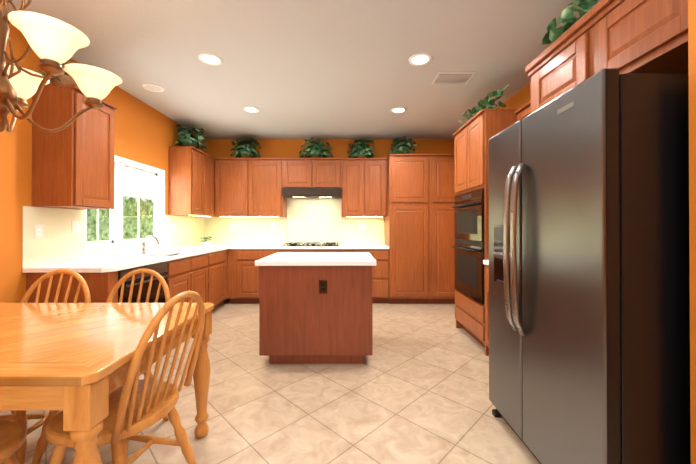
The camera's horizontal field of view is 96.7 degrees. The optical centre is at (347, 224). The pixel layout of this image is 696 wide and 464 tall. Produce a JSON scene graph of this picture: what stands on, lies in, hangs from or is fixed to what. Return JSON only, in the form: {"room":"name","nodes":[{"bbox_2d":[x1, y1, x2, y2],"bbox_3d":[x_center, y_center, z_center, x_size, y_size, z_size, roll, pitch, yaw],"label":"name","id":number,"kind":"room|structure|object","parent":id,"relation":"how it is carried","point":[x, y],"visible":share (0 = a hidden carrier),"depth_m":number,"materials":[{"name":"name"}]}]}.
{"room":"kitchen","nodes":[
{"label":"kitchen","id":0,"kind":"room"},
{"bbox_2d":[0,23,203,302],"bbox_3d":[-2.585,-0.137,2.044,0.140,2.760,6.750,0,0,0],"label":"wall","id":1,"kind":"structure","parent":0,"point":[145,133],"depth_m":2.41,"materials":[{"name":"orange paint"}]},
{"bbox_2d":[32,86,116,208],"bbox_3d":[-2.343,-0.625,2.687,0.345,0.962,0.450,0,0,0],"label":"upper cabinet","id":2,"kind":"object","parent":1,"relation":"attached to","point":[73,165],"visible":0.96,"depth_m":2.47,"materials":[{"name":"brown wood"}]},
{"bbox_2d":[38,60,77,86],"bbox_3d":[-2.334,-1.240,2.600,0.284,0.266,0.358,0,0,0],"label":"plant","id":3,"kind":"object","parent":2,"relation":"on","point":[65,79],"visible":0.23,"depth_m":2.52,"materials":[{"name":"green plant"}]},
{"bbox_2d":[22,206,205,267],"bbox_3d":[-2.517,0.104,3.888,0.006,0.475,3.000,0,0,0],"label":"backsplash","id":4,"kind":"structure","parent":1,"relation":"attached to","point":[58,245],"depth_m":2.78,"materials":[{"name":"beige tile"}]},
{"bbox_2d":[34,224,43,238],"bbox_3d":[-2.505,0.060,2.508,0.008,0.118,0.075,0,0,0],"label":"electrical outlet plate","id":5,"kind":"object","parent":4,"relation":"attached to","point":[38,231],"visible":1,"depth_m":2.50,"materials":[{"name":"beige plastic"}]},
{"bbox_2d":[72,221,82,233],"bbox_3d":[-2.506,0.027,2.868,0.008,0.118,0.120,0,0,0],"label":"switch plate","id":6,"kind":"object","parent":4,"relation":"attached to","point":[77,227],"visible":1,"depth_m":2.86,"materials":[{"name":"beige plastic"}]},
{"bbox_2d":[86,155,164,250],"bbox_3d":[-2.581,-0.244,3.619,0.119,1.006,1.296,0,0,0],"label":"window","id":7,"kind":"structure","parent":1,"relation":"in","point":[115,237],"depth_m":3.62,"materials":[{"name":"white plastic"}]},
{"bbox_2d":[168,146,215,216],"bbox_3d":[-2.351,-0.608,4.880,0.345,0.974,1.076,0,0,0],"label":"upper cabinet","id":8,"kind":"object","parent":1,"relation":"attached to","point":[190,180],"visible":1,"depth_m":4.34,"materials":[{"name":"brown wood"}]},
{"bbox_2d":[175,124,206,149],"bbox_3d":[-2.302,-1.273,4.590,0.384,0.352,0.521,0,0,0],"label":"plant","id":9,"kind":"object","parent":8,"relation":"on","point":[186,136],"visible":0.98,"depth_m":4.50,"materials":[{"name":"green plant"}]},
{"bbox_2d":[0,296,539,463],"bbox_3d":[-0.290,1.293,2.044,4.730,0.100,7.030,0,0,0],"label":"floor","id":10,"kind":"structure","parent":0,"point":[413,388],"depth_m":2.12,"materials":[{"name":"tile"}]},
{"bbox_2d":[0,419,26,463],"bbox_3d":[-1.434,0.764,0.996,0.454,0.954,0.534,0,0,4],"label":"chair","id":11,"kind":"object","parent":10,"relation":"on","point":[13,435],"visible":1,"depth_m":1.16,"materials":[{"name":"brown wood"}]},
{"bbox_2d":[0,269,90,463],"bbox_3d":[-1.853,0.768,1.772,0.473,0.954,0.539,0,0,0],"label":"chair","id":12,"kind":"object","parent":10,"relation":"on","point":[21,416],"visible":0.27,"depth_m":1.98,"materials":[{"name":"brown wood"}]},
{"bbox_2d":[32,268,170,463],"bbox_3d":[-1.366,0.769,1.801,0.466,0.954,0.535,0,0,0],"label":"chair","id":13,"kind":"object","parent":10,"relation":"on","point":[42,443],"visible":0.19,"depth_m":2.00,"materials":[{"name":"brown wood"}]},
{"bbox_2d":[0,303,213,463],"bbox_3d":[-1.608,0.857,1.422,1.610,0.765,0.930,0,0,0],"label":"dining table","id":14,"kind":"object","parent":10,"relation":"on","point":[72,361],"visible":0.81,"depth_m":1.19,"materials":[{"name":"brown wood"}]},
{"bbox_2d":[45,291,204,463],"bbox_3d":[-0.956,0.766,1.365,0.534,0.954,0.454,0,0,8],"label":"chair","id":15,"kind":"object","parent":10,"relation":"on","point":[136,405],"visible":0.9,"depth_m":1.29,"materials":[{"name":"brown wood"}]},
{"bbox_2d":[118,262,167,302],"bbox_3d":[-2.131,0.814,2.857,0.610,0.866,0.660,0,0,0],"label":"dishwasher","id":16,"kind":"object","parent":10,"relation":"on","point":[161,268],"visible":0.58,"depth_m":2.83,"materials":[{"name":"black metal"}]},
{"bbox_2d":[166,250,225,310],"bbox_3d":[-2.192,0.821,4.390,0.660,0.868,0.671,0,0,0],"label":"base cabinet","id":17,"kind":"object","parent":10,"relation":"on","point":[204,277],"depth_m":3.95,"materials":[{"name":"brown wood"}]},
{"bbox_2d":[23,246,228,272],"bbox_3d":[-2.184,0.361,3.588,0.670,0.040,2.400,0,0,0],"label":"countertop","id":18,"kind":"structure","parent":17,"relation":"on","point":[113,263],"depth_m":2.88,"materials":[{"name":"white stone"}]},
{"bbox_2d":[139,235,159,254],"bbox_3d":[-2.233,0.231,3.450,0.210,0.217,0.131,0,0,0],"label":"faucet","id":19,"kind":"object","parent":18,"relation":"on","point":[143,245],"visible":1,"depth_m":3.48,"materials":[{"name":"silver metal"}]},
{"bbox_2d":[236,249,267,303],"bbox_3d":[-1.493,0.825,5.116,0.506,0.868,0.600,0,0,0],"label":"base cabinet","id":20,"kind":"object","parent":10,"relation":"on","point":[243,278],"depth_m":4.82,"materials":[{"name":"brown wood"}]},
{"bbox_2d":[195,244,388,248],"bbox_3d":[-0.941,0.369,5.112,3.166,0.040,0.616,0,0,0],"label":"countertop","id":21,"kind":"structure","parent":20,"relation":"on","point":[231,246],"depth_m":4.85,"materials":[{"name":"white stone"}]},
{"bbox_2d":[200,237,211,245],"bbox_3d":[-2.301,0.269,5.016,0.205,0.156,0.191,0,0,0],"label":"potted plant","id":22,"kind":"object","parent":21,"relation":"on","point":[205,243],"visible":1,"depth_m":4.97,"materials":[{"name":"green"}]},
{"bbox_2d":[282,242,339,245],"bbox_3d":[-0.591,0.326,5.107,0.910,0.043,0.452,0,0,0],"label":"cooktop","id":23,"kind":"object","parent":21,"relation":"in","point":[313,244],"visible":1,"depth_m":4.99,"materials":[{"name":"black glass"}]},
{"bbox_2d":[268,249,283,255],"bbox_3d":[-1.196,0.825,5.117,0.392,0.868,0.600,0,0,0],"label":"base cabinet","id":24,"kind":"object","parent":10,"relation":"on","point":[270,251],"depth_m":4.82,"materials":[{"name":"brown wood"}]},
{"bbox_2d":[255,252,376,363],"bbox_3d":[-0.281,0.783,3.107,1.055,0.930,0.870,0,0,0],"label":"kitchen island","id":25,"kind":"object","parent":10,"relation":"on","point":[315,307],"visible":1,"depth_m":2.71,"materials":[{"name":"brown wood"}]},
{"bbox_2d":[284,249,347,251],"bbox_3d":[-0.591,0.825,5.119,1.122,0.868,0.600,0,0,0],"label":"base cabinet","id":26,"kind":"object","parent":10,"relation":"on","point":[285,250],"depth_m":4.84,"materials":[{"name":"brown wood"}]},
{"bbox_2d":[348,249,371,254],"bbox_3d":[0.076,0.825,5.121,0.516,0.868,0.600,0,0,0],"label":"base cabinet","id":27,"kind":"object","parent":10,"relation":"on","point":[349,250],"depth_m":4.84,"materials":[{"name":"brown wood"}]},
{"bbox_2d":[372,249,388,303],"bbox_3d":[0.450,0.825,5.122,0.384,0.868,0.600,0,0,0],"label":"base cabinet","id":28,"kind":"object","parent":10,"relation":"on","point":[380,272],"depth_m":4.82,"materials":[{"name":"brown wood"}]},
{"bbox_2d":[385,154,432,303],"bbox_3d":[0.964,0.083,5.118,0.638,2.352,0.620,0,0,0],"label":"tall cabinet","id":29,"kind":"object","parent":10,"relation":"on","point":[419,231],"depth_m":4.81,"materials":[{"name":"brown wood"}]},
{"bbox_2d":[389,136,416,153],"bbox_3d":[0.902,-1.268,5.141,0.471,0.348,0.467,0,0,0],"label":"plant","id":30,"kind":"object","parent":29,"relation":"on","point":[400,148],"visible":0.92,"depth_m":5.07,"materials":[{"name":"green plant"}]},
{"bbox_2d":[433,154,455,303],"bbox_3d":[1.602,0.083,5.120,0.638,2.352,0.620,0,0,0],"label":"tall cabinet","id":31,"kind":"object","parent":10,"relation":"on","point":[444,289],"depth_m":4.81,"materials":[{"name":"brown wood"}]},
{"bbox_2d":[453,109,517,355],"bbox_3d":[1.603,0.074,3.352,0.650,2.352,0.820,0,0,0],"label":"tall cabinet","id":32,"kind":"object","parent":10,"relation":"on","point":[473,135],"visible":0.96,"depth_m":3.11,"materials":[{"name":"brown wood"}]},
{"bbox_2d":[452,188,483,304],"bbox_3d":[1.563,0.215,3.351,0.651,1.126,0.756,0,0,0],"label":"double wall oven","id":33,"kind":"object","parent":32,"relation":"in","point":[468,246],"visible":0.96,"depth_m":3.24,"materials":[{"name":"black metal"}]},
{"bbox_2d":[458,85,508,125],"bbox_3d":[1.423,-1.230,3.331,0.219,0.250,0.861,0,0,0],"label":"plant","id":34,"kind":"object","parent":32,"relation":"on","point":[486,103],"visible":0.56,"depth_m":3.08,"materials":[{"name":"green plant"}]},
{"bbox_2d":[485,265,488,346],"bbox_3d":[1.611,0.811,2.517,0.640,0.868,0.838,0,0,0],"label":"base cabinet","id":35,"kind":"object","parent":10,"relation":"on","point":[487,306],"visible":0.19,"depth_m":2.88,"materials":[{"name":"brown wood"}]},
{"bbox_2d":[488,68,690,463],"bbox_3d":[1.350,0.333,1.597,0.972,1.815,0.935,0,0,0],"label":"refrigerator","id":36,"kind":"object","parent":10,"relation":"on","point":[589,306],"visible":1,"depth_m":1.17,"materials":[{"name":"black"}]},
{"bbox_2d":[3,0,599,138],"bbox_3d":[-0.290,-1.567,2.059,4.730,0.100,7.030,0,0,0],"label":"ceiling","id":37,"kind":"structure","parent":0,"point":[318,69],"depth_m":2.79,"materials":[{"name":"grey paint"}]},
{"bbox_2d":[0,0,121,132],"bbox_3d":[-1.491,-0.955,1.297,0.854,1.129,0.827,0,0,0],"label":"chandelier","id":38,"kind":"object","parent":37,"relation":"hanging from","point":[54,44],"visible":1,"depth_m":1.31,"materials":[{"name":"beige metal"}]},
{"bbox_2d":[142,83,163,91],"bbox_3d":[-2.150,-1.505,3.417,0.210,0.010,0.210,0,0,0],"label":"recessed light","id":39,"kind":"object","parent":37,"relation":"in","point":[152,87],"visible":1,"depth_m":3.41,"materials":[{"name":"white plastic"}]},
{"bbox_2d":[198,53,222,65],"bbox_3d":[-1.258,-1.508,2.830,0.210,0.010,0.210,0,0,0],"label":"recessed light","id":40,"kind":"object","parent":37,"relation":"in","point":[210,59],"visible":1,"depth_m":2.82,"materials":[{"name":"white plastic"}]},
{"bbox_2d":[243,107,259,112],"bbox_3d":[-1.262,-1.502,4.060,0.210,0.010,0.210,0,0,0],"label":"recessed light","id":41,"kind":"object","parent":37,"relation":"in","point":[252,109],"visible":1,"depth_m":4.05,"materials":[{"name":"white plastic"}]},
{"bbox_2d":[391,107,406,112],"bbox_3d":[0.668,-1.501,4.077,0.210,0.010,0.210,0,0,0],"label":"recessed light","id":42,"kind":"object","parent":37,"relation":"in","point":[398,110],"visible":1,"depth_m":4.07,"materials":[{"name":"white plastic"}]},
{"bbox_2d":[409,53,431,65],"bbox_3d":[0.662,-1.508,2.837,0.210,0.010,0.210,0,0,0],"label":"recessed light","id":43,"kind":"object","parent":37,"relation":"in","point":[420,59],"visible":1,"depth_m":2.83,"materials":[{"name":"white plastic"}]},
{"bbox_2d":[431,72,475,83],"bbox_3d":[1.081,-1.504,3.188,0.380,0.012,0.260,0,0,0],"label":"ceiling vent","id":44,"kind":"object","parent":37,"relation":"in","point":[452,77],"visible":0.98,"depth_m":3.17,"materials":[{"name":"white metal"}]},
{"bbox_2d":[204,139,453,295],"bbox_3d":[-0.302,-0.119,5.497,4.730,2.760,0.140,0,0,0],"label":"wall","id":45,"kind":"structure","parent":0,"point":[269,148],"depth_m":5.43,"materials":[{"name":"orange paint"}]},
{"bbox_2d":[214,158,253,216],"bbox_3d":[-1.890,-0.612,5.255,0.634,0.962,0.335,0,0,0],"label":"upper cabinet","id":46,"kind":"object","parent":45,"relation":"attached to","point":[248,187],"depth_m":5.09,"materials":[{"name":"brown wood"}]},
{"bbox_2d":[230,137,261,157],"bbox_3d":[-1.736,-1.270,5.184,0.552,0.353,0.431,0,0,0],"label":"plant","id":47,"kind":"object","parent":46,"relation":"on","point":[248,152],"visible":1,"depth_m":5.18,"materials":[{"name":"green plant"}]},
{"bbox_2d":[254,158,285,216],"bbox_3d":[-1.394,-0.612,5.256,0.634,0.962,0.335,0,0,0],"label":"upper cabinet","id":48,"kind":"object","parent":45,"relation":"attached to","point":[269,201],"depth_m":5.09,"materials":[{"name":"brown wood"}]},
{"bbox_2d":[206,198,384,243],"bbox_3d":[-0.942,-0.056,5.419,3.166,0.811,0.006,0,0,0],"label":"backsplash","id":49,"kind":"structure","parent":45,"relation":"attached to","point":[321,220],"depth_m":5.42,"materials":[{"name":"beige tile"}]},
{"bbox_2d":[230,222,234,228],"bbox_3d":[-2.017,0.025,5.408,0.075,0.118,0.008,0,0,0],"label":"electrical outlet plate","id":50,"kind":"object","parent":49,"relation":"attached to","point":[232,225],"visible":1,"depth_m":5.41,"materials":[{"name":"beige plastic"}]},
{"bbox_2d":[360,222,364,228],"bbox_3d":[0.253,0.025,5.415,0.075,0.118,0.008,0,0,0],"label":"electrical outlet plate","id":51,"kind":"object","parent":49,"relation":"attached to","point":[362,225],"visible":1,"depth_m":5.41,"materials":[{"name":"beige plastic"}]},
{"bbox_2d":[282,158,317,187],"bbox_3d":[-0.800,-0.847,5.260,0.554,0.492,0.335,0,0,0],"label":"upper cabinet","id":52,"kind":"object","parent":45,"relation":"attached to","point":[296,172],"depth_m":5.09,"materials":[{"name":"brown wood"}]},
{"bbox_2d":[299,138,332,157],"bbox_3d":[-0.549,-1.268,5.186,0.598,0.347,0.438,0,0,0],"label":"plant","id":53,"kind":"object","parent":52,"relation":"on","point":[318,151],"visible":0.96,"depth_m":5.18,"materials":[{"name":"green plant"}]},
{"bbox_2d":[318,158,341,189],"bbox_3d":[-0.384,-0.847,5.261,0.554,0.492,0.335,0,0,0],"label":"upper cabinet","id":54,"kind":"object","parent":45,"relation":"attached to","point":[329,169],"depth_m":5.10,"materials":[{"name":"brown wood"}]},
{"bbox_2d":[282,188,341,197],"bbox_3d":[-0.591,-0.526,5.237,0.960,0.146,0.373,0,0,0],"label":"range hood","id":55,"kind":"object","parent":54,"relation":"attached to","point":[311,192],"visible":0.98,"depth_m":5.05,"materials":[{"name":"black metal"}]},
{"bbox_2d":[342,158,369,216],"bbox_3d":[0.115,-0.612,5.262,0.444,0.962,0.335,0,0,0],"label":"upper cabinet","id":56,"kind":"object","parent":45,"relation":"attached to","point":[355,171],"depth_m":5.10,"materials":[{"name":"brown wood"}]},
{"bbox_2d":[347,138,374,157],"bbox_3d":[0.226,-1.270,5.211,0.489,0.352,0.393,0,0,0],"label":"plant","id":57,"kind":"object","parent":56,"relation":"on","point":[357,152],"visible":0.98,"depth_m":5.19,"materials":[{"name":"green plant"}]},
{"bbox_2d":[370,158,385,216],"bbox_3d":[0.420,-0.612,5.263,0.442,0.962,0.335,0,0,0],"label":"upper cabinet","id":58,"kind":"object","parent":45,"relation":"attached to","point":[377,166],"depth_m":5.10,"materials":[{"name":"brown wood"}]},
{"bbox_2d":[497,82,530,108],"bbox_3d":[2.005,-0.137,2.060,0.140,2.760,6.750,0,0,0],"label":"wall","id":59,"kind":"structure","parent":0,"point":[520,98],"depth_m":3.48,"materials":[{"name":"orange paint"}]},
{"bbox_2d":[515,101,530,120],"bbox_3d":[1.758,-0.610,2.585,0.345,0.932,0.718,0,0,0],"label":"upper cabinet","id":60,"kind":"object","parent":59,"relation":"attached to","point":[522,112],"visible":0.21,"depth_m":2.81,"materials":[{"name":"brown wood"}]},
{"bbox_2d":[525,0,687,112],"bbox_3d":[1.604,-0.922,1.656,0.660,0.425,1.133,0,0,0],"label":"upper cabinet","id":61,"kind":"object","parent":59,"relation":"attached to","point":[639,36],"visible":0.67,"depth_m":1.50,"materials":[{"name":"brown wood"}]},
{"bbox_2d":[542,0,597,44],"bbox_3d":[1.431,-1.260,1.750,0.259,0.247,1.000,0,0,0],"label":"plant","id":62,"kind":"object","parent":61,"relation":"on","point":[567,19],"visible":0.27,"depth_m":1.96,"materials":[{"name":"green plant"}]},
{"bbox_2d":[688,0,695,463],"bbox_3d":[1.565,-0.141,1.013,0.743,2.758,0.140,0,0,0],"label":"wall","id":63,"kind":"structure","parent":0,"point":[692,106],"depth_m":1.07,"materials":[{"name":"orange paint"}]},
{"label":"outside","id":64,"kind":"structure","parent":0,"visible":0},
{"bbox_2d":[87,167,153,241],"bbox_3d":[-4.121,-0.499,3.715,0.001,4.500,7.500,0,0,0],"label":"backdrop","id":65,"kind":"structure","parent":64,"point":[128,173],"depth_m":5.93,"materials":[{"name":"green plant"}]}
]}

